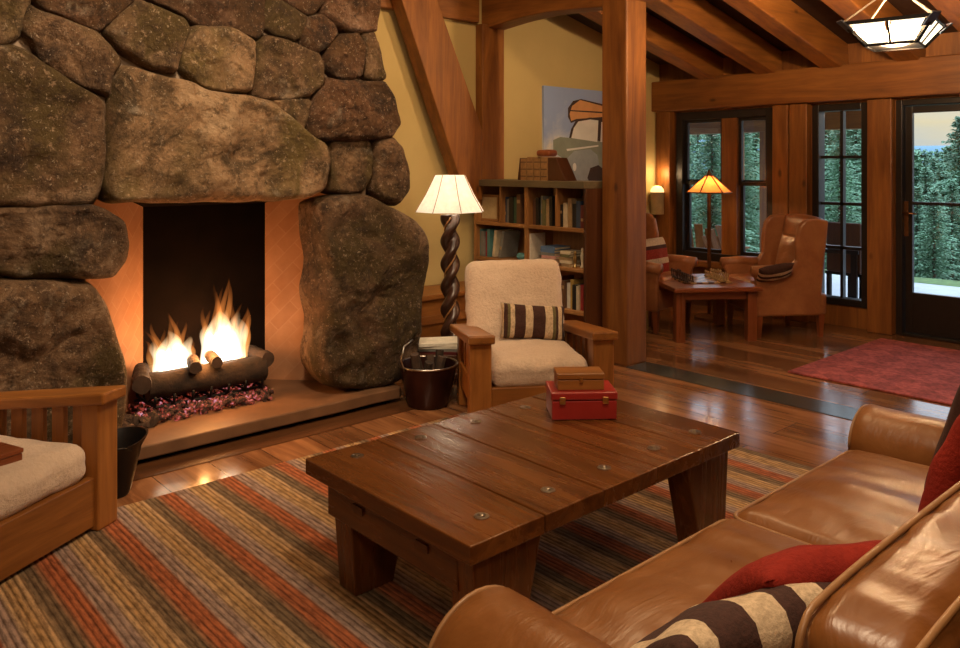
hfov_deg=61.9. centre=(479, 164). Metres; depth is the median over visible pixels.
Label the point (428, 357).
kindling
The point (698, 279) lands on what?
board
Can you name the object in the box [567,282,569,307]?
book
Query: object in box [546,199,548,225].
book
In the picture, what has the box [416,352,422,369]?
kindling
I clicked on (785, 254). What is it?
cushion
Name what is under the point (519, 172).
bookend
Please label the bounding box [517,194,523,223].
book
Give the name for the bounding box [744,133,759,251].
conifer tree
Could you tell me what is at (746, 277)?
seat cushion
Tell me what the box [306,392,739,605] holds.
coffee table
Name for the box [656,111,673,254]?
timber post
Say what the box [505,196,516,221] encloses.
book
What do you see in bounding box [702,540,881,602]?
pillow
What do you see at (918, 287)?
floor
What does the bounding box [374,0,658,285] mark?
wall
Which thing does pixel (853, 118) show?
beam
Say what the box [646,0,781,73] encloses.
rafter
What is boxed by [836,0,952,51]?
lantern chandelier
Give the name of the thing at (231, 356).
log
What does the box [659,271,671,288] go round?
seat cushion
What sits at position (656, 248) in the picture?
folded blanket
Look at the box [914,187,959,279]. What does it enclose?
conifer tree
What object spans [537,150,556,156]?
lidded dish
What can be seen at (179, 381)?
log
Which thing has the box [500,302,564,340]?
striped pillow
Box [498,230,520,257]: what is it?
book
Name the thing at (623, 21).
column
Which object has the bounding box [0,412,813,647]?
striped rug
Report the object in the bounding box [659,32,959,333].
wall
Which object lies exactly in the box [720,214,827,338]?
chair
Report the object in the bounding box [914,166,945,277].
conifer tree
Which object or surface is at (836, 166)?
conifer tree
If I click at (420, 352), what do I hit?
magazine
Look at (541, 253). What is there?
book
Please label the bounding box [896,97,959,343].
door
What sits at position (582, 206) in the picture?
book
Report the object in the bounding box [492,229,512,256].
book
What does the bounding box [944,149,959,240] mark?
conifer tree
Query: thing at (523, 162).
book
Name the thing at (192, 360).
log
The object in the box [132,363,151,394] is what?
log
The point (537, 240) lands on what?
book
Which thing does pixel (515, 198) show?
book
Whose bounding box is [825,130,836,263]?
conifer tree
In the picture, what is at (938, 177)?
conifer tree
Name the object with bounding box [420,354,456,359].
stool
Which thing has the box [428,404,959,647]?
leather sofa
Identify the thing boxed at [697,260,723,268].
trim
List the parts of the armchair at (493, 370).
leg, rail, arm, leg, rail, leg, arm, leg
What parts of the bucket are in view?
handle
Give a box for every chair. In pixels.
[646,213,697,333]
[692,224,721,249]
[702,225,760,252]
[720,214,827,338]
[825,222,860,298]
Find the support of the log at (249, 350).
on the log at (179, 381)
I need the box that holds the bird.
[517,253,523,259]
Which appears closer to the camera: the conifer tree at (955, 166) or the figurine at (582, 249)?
the figurine at (582, 249)
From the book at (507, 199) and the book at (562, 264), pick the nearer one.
the book at (562, 264)
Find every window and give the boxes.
[676,108,771,261]
[812,102,866,308]
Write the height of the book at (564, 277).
0.242 m
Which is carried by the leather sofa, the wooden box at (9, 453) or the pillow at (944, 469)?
the pillow at (944, 469)
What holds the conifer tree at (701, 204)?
on the ground
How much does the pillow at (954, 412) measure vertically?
0.432 m
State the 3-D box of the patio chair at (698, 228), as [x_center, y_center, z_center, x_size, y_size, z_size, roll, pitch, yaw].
[2.793,1.148,9.919,0.780,0.883,0.779,0,0,28]
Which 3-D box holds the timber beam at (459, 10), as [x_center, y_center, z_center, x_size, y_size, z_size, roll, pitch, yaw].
[-0.615,-1.475,6.803,1.591,0.350,0.064,0,0,-42]
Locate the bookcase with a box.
[474,179,601,326]
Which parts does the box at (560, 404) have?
lid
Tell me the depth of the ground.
11.28 m
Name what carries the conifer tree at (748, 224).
on the ground
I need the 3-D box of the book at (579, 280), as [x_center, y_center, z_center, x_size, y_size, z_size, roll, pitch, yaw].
[0.794,1.033,6.445,0.156,0.232,0.035,0,0,-42]
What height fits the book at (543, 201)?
0.212 m
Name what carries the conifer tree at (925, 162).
on the ground
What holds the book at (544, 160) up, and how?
on the bookcase
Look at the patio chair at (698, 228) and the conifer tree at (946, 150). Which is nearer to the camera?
the patio chair at (698, 228)
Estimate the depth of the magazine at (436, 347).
5.49 m
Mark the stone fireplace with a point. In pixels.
(179, 178)
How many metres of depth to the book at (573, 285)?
6.35 m
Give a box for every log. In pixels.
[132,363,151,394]
[144,356,267,400]
[149,352,247,371]
[185,353,201,373]
[203,349,222,367]
[243,345,273,366]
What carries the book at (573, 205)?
on the bookcase
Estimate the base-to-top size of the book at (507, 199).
0.205 m
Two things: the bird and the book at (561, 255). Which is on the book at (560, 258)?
the book at (561, 255)
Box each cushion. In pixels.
[0,435,85,519]
[465,259,564,337]
[492,337,587,386]
[556,519,808,647]
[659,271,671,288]
[729,273,754,283]
[737,450,929,544]
[775,232,794,263]
[803,490,959,647]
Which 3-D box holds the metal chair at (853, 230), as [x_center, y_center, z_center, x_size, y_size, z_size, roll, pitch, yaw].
[4.034,1.100,8.589,0.450,0.980,0.440,0,0,-32]
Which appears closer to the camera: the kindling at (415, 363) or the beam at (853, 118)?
the kindling at (415, 363)
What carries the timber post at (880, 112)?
on the floor at (794, 434)
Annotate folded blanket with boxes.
[646,237,668,271]
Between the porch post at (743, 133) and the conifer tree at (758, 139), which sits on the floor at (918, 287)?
the porch post at (743, 133)
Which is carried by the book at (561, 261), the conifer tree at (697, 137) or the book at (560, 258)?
the book at (560, 258)
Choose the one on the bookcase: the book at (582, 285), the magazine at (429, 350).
the book at (582, 285)
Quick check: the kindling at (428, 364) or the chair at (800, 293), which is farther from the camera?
the chair at (800, 293)
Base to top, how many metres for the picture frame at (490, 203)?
0.235 m
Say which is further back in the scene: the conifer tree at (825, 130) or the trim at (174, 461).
the conifer tree at (825, 130)
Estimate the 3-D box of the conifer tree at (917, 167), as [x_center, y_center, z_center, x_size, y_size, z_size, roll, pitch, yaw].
[14.806,4.756,26.958,5.472,10.749,5.940,0,0,-32]
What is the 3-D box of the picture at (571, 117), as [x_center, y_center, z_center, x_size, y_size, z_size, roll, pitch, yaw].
[1.243,-0.245,8.493,1.655,1.086,0.036,0,0,-42]
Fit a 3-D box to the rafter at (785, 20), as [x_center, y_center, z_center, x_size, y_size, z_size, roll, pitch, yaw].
[2.480,-1.334,6.847,2.640,0.882,0.200,0,0,-42]
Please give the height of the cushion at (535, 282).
0.556 m
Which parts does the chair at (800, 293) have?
leg, leg, seat, leg, backrest, leg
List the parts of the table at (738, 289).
leg, leg, leg, leg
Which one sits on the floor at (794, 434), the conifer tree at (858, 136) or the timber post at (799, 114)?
the timber post at (799, 114)
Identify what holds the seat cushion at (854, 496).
on the leather sofa
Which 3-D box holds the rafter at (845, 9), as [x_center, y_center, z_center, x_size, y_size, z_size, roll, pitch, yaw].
[2.938,-1.334,6.339,2.640,0.882,0.200,0,0,-42]
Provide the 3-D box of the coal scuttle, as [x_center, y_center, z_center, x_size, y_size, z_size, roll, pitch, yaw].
[-1.729,1.415,3.765,0.282,0.270,0.338,0,0,28]
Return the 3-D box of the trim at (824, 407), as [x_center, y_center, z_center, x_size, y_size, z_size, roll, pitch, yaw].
[3.489,1.553,3.680,0.260,0.014,6.800,0,0,-42]
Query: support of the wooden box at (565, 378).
on the box at (560, 404)
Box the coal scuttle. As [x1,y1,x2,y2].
[117,426,147,498]
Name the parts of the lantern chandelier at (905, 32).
frame, glass panel, frame, plate, glass panel, frame, glass panel, frame, glass panel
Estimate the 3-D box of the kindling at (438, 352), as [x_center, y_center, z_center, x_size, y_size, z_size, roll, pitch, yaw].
[-0.269,1.330,5.212,0.054,0.252,0.108,0,0,16]
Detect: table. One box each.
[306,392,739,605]
[648,274,762,342]
[825,243,858,297]
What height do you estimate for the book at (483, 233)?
0.221 m
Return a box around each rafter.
[579,11,722,79]
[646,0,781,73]
[723,0,847,68]
[821,0,925,61]
[928,0,959,31]
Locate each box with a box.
[0,442,23,465]
[545,380,617,419]
[553,366,604,389]
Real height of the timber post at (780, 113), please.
2.158 m
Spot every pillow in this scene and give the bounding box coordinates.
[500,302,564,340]
[630,582,831,647]
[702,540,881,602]
[756,263,793,281]
[918,414,959,511]
[924,385,959,486]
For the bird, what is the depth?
6.79 m
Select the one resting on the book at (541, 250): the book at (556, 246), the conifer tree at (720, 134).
the book at (556, 246)
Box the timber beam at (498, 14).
[482,0,601,29]
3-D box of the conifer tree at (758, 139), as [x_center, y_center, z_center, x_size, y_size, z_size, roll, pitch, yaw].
[8.111,2.096,22.000,2.948,7.206,3.076,0,0,-16]
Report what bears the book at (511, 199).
on the bookcase
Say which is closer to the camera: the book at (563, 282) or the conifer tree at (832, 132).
the book at (563, 282)
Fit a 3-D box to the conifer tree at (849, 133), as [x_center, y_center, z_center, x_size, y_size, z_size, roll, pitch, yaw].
[12.283,3.339,25.842,5.669,11.136,6.153,0,0,22]
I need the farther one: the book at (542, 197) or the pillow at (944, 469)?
the book at (542, 197)
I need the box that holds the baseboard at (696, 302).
[691,299,743,311]
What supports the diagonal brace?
attached to the timber beam at (459, 10)
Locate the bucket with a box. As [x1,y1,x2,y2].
[398,339,458,410]
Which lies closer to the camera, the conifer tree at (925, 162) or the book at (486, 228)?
the book at (486, 228)
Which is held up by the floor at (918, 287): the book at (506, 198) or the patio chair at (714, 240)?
the patio chair at (714, 240)
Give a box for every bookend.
[518,158,523,179]
[548,158,576,180]
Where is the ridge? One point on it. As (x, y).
(928, 148)
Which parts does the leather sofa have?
arm, arm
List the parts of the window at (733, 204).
sash, sash, sash, sash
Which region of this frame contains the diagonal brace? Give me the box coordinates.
[391,0,481,199]
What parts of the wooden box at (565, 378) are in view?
lid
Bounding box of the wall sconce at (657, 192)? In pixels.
[650,186,663,214]
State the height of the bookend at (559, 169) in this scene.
0.190 m
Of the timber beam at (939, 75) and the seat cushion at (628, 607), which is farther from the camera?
the timber beam at (939, 75)
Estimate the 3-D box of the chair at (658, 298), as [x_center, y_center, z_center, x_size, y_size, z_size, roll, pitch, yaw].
[1.608,1.006,7.793,0.725,1.087,0.790,0,0,41]
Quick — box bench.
[420,281,466,337]
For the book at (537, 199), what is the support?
on the bookcase
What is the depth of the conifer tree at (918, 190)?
21.93 m
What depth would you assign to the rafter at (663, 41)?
8.14 m
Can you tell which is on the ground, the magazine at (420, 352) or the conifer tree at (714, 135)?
the conifer tree at (714, 135)
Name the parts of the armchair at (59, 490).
rail, arm, leg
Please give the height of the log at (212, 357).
0.080 m
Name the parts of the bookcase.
panel, shelf, shelf, panel, shelf, shelf, shelf, panel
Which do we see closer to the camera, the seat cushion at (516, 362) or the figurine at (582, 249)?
the seat cushion at (516, 362)
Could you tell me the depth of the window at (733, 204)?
8.62 m
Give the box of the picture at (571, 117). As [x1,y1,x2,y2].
[542,86,601,180]
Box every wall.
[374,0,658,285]
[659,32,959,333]
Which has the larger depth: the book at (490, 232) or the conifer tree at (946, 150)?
the conifer tree at (946, 150)
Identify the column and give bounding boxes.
[602,0,645,365]
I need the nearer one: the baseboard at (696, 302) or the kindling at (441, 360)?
the kindling at (441, 360)
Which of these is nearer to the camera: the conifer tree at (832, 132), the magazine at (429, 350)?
the magazine at (429, 350)
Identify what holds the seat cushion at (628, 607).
on the leather sofa
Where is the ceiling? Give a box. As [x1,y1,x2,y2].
[567,0,958,64]
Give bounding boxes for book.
[480,228,493,255]
[481,231,486,255]
[487,228,504,256]
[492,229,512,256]
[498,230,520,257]
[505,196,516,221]
[507,199,508,222]
[509,197,513,222]
[514,197,516,222]
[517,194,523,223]
[520,158,526,179]
[527,157,540,179]
[530,232,544,259]
[536,198,540,224]
[540,249,569,252]
[540,252,559,255]
[541,157,559,180]
[541,195,554,224]
[541,244,570,249]
[541,255,559,258]
[542,200,545,225]
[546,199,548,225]
[549,196,554,225]
[559,257,579,260]
[560,204,562,226]
[560,249,580,254]
[560,254,580,257]
[560,259,580,263]
[561,262,583,266]
[561,274,573,279]
[561,278,575,307]
[563,203,567,226]
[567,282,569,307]
[568,198,583,226]
[570,278,583,308]
[572,204,575,227]
[572,283,583,309]
[576,201,583,227]
[576,286,579,309]
[580,284,583,310]
[581,205,583,227]
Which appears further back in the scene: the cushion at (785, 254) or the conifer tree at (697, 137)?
the conifer tree at (697, 137)
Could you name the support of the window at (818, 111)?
in the wall at (945, 43)
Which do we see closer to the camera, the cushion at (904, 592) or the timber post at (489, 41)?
the cushion at (904, 592)
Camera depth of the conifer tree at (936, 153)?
53.97 m
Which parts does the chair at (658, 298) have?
leg, seat, leg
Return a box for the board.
[672,275,731,283]
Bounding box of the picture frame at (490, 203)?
[481,194,498,221]
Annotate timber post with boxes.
[476,24,503,178]
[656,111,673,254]
[772,104,788,318]
[789,103,810,321]
[867,98,894,334]
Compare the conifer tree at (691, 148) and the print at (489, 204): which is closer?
the print at (489, 204)
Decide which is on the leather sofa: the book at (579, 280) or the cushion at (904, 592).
the cushion at (904, 592)
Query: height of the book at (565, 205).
0.194 m
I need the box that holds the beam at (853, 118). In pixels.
[690,110,860,134]
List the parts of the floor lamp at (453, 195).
lamp shade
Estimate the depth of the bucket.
5.04 m
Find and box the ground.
[825,269,959,286]
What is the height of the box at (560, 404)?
0.118 m
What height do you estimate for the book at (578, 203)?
0.211 m
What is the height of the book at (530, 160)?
0.197 m
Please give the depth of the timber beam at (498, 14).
7.02 m
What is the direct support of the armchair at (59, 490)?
on the striped rug at (249, 559)
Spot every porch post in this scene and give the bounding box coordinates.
[743,133,743,179]
[760,132,766,251]
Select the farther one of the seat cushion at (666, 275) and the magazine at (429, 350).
the seat cushion at (666, 275)
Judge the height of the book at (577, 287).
0.190 m
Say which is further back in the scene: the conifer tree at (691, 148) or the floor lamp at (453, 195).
the conifer tree at (691, 148)
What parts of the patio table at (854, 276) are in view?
leg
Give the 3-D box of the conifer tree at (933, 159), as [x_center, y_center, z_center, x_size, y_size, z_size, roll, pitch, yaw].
[17.070,5.103,29.830,3.821,10.835,4.051,0,0,-4]
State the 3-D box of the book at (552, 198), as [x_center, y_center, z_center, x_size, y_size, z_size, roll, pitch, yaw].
[0.643,0.379,6.612,0.171,0.240,0.030,0,0,-42]
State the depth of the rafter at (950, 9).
5.97 m
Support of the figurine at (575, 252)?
on the bookcase
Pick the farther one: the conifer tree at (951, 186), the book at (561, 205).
the conifer tree at (951, 186)
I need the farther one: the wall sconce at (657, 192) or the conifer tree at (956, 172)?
the conifer tree at (956, 172)
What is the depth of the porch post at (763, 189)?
10.33 m
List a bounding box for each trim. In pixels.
[133,386,456,480]
[626,362,858,419]
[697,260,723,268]
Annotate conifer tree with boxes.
[690,134,716,247]
[690,134,759,251]
[690,135,704,246]
[690,136,705,234]
[692,135,720,234]
[706,134,746,223]
[718,133,759,252]
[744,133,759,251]
[745,139,759,252]
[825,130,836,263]
[825,130,838,219]
[825,130,860,268]
[826,129,860,223]
[829,132,860,198]
[846,129,860,223]
[914,150,936,273]
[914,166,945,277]
[914,186,946,277]
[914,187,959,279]
[915,149,933,189]
[925,151,935,173]
[927,157,944,243]
[930,165,953,247]
[932,116,959,280]
[933,143,955,200]
[933,149,940,158]
[937,178,959,280]
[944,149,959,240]
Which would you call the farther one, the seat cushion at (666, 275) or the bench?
the seat cushion at (666, 275)
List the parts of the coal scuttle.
handle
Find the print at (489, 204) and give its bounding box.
[482,197,496,218]
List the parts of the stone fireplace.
fire grate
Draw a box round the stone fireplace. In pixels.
[0,0,428,460]
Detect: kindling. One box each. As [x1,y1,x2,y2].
[410,352,420,369]
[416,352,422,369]
[423,360,432,369]
[426,354,434,369]
[434,350,443,369]
[435,355,445,368]
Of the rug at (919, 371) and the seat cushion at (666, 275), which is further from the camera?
the seat cushion at (666, 275)
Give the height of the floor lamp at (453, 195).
1.476 m
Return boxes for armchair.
[0,385,125,580]
[450,259,617,413]
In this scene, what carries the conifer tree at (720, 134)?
on the ground
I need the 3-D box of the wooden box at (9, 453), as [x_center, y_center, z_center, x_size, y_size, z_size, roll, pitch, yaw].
[-1.887,1.133,3.057,0.146,0.065,0.206,0,0,28]
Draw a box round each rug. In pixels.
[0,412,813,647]
[788,338,959,404]
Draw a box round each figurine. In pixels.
[573,251,576,267]
[580,248,583,267]
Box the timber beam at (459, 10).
[381,0,478,22]
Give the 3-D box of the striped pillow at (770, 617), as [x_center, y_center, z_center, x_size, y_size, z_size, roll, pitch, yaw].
[0.480,0.965,1.604,0.479,0.266,0.271,0,0,-34]
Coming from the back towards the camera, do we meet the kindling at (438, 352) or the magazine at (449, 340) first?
the magazine at (449, 340)
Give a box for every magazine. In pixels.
[418,336,456,346]
[418,346,456,348]
[418,349,456,351]
[418,351,456,354]
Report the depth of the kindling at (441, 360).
5.11 m
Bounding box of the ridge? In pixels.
[691,137,949,216]
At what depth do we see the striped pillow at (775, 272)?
6.99 m
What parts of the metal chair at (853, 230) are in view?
leg, seat, panel, leg, leg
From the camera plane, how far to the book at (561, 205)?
6.45 m
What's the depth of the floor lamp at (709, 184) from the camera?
8.07 m
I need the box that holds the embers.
[127,383,273,423]
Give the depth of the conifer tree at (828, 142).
26.88 m
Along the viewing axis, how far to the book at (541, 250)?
6.54 m
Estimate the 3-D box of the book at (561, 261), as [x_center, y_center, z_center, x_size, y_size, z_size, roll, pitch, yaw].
[0.731,0.778,6.472,0.110,0.024,0.150,0,0,38]
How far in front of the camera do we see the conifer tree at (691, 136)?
32.91 m
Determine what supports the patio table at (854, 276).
on the floor at (918, 287)
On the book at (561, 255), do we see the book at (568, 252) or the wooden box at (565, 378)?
the book at (568, 252)
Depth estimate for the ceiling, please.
7.41 m
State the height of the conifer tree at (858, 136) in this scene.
8.336 m
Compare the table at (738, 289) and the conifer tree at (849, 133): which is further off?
the conifer tree at (849, 133)
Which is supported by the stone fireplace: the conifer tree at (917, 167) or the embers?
the embers
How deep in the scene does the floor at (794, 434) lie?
5.33 m
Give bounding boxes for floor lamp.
[415,175,483,378]
[686,169,732,320]
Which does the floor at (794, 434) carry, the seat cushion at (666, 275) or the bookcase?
the bookcase
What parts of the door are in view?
handle plate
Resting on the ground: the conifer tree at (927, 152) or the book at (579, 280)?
the conifer tree at (927, 152)
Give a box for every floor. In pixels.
[117,304,959,506]
[825,274,959,297]
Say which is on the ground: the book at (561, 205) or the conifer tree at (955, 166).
the conifer tree at (955, 166)
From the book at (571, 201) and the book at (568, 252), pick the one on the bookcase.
the book at (571, 201)
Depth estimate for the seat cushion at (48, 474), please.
3.14 m
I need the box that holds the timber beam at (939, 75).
[652,54,959,111]
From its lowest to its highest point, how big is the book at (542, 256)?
0.024 m

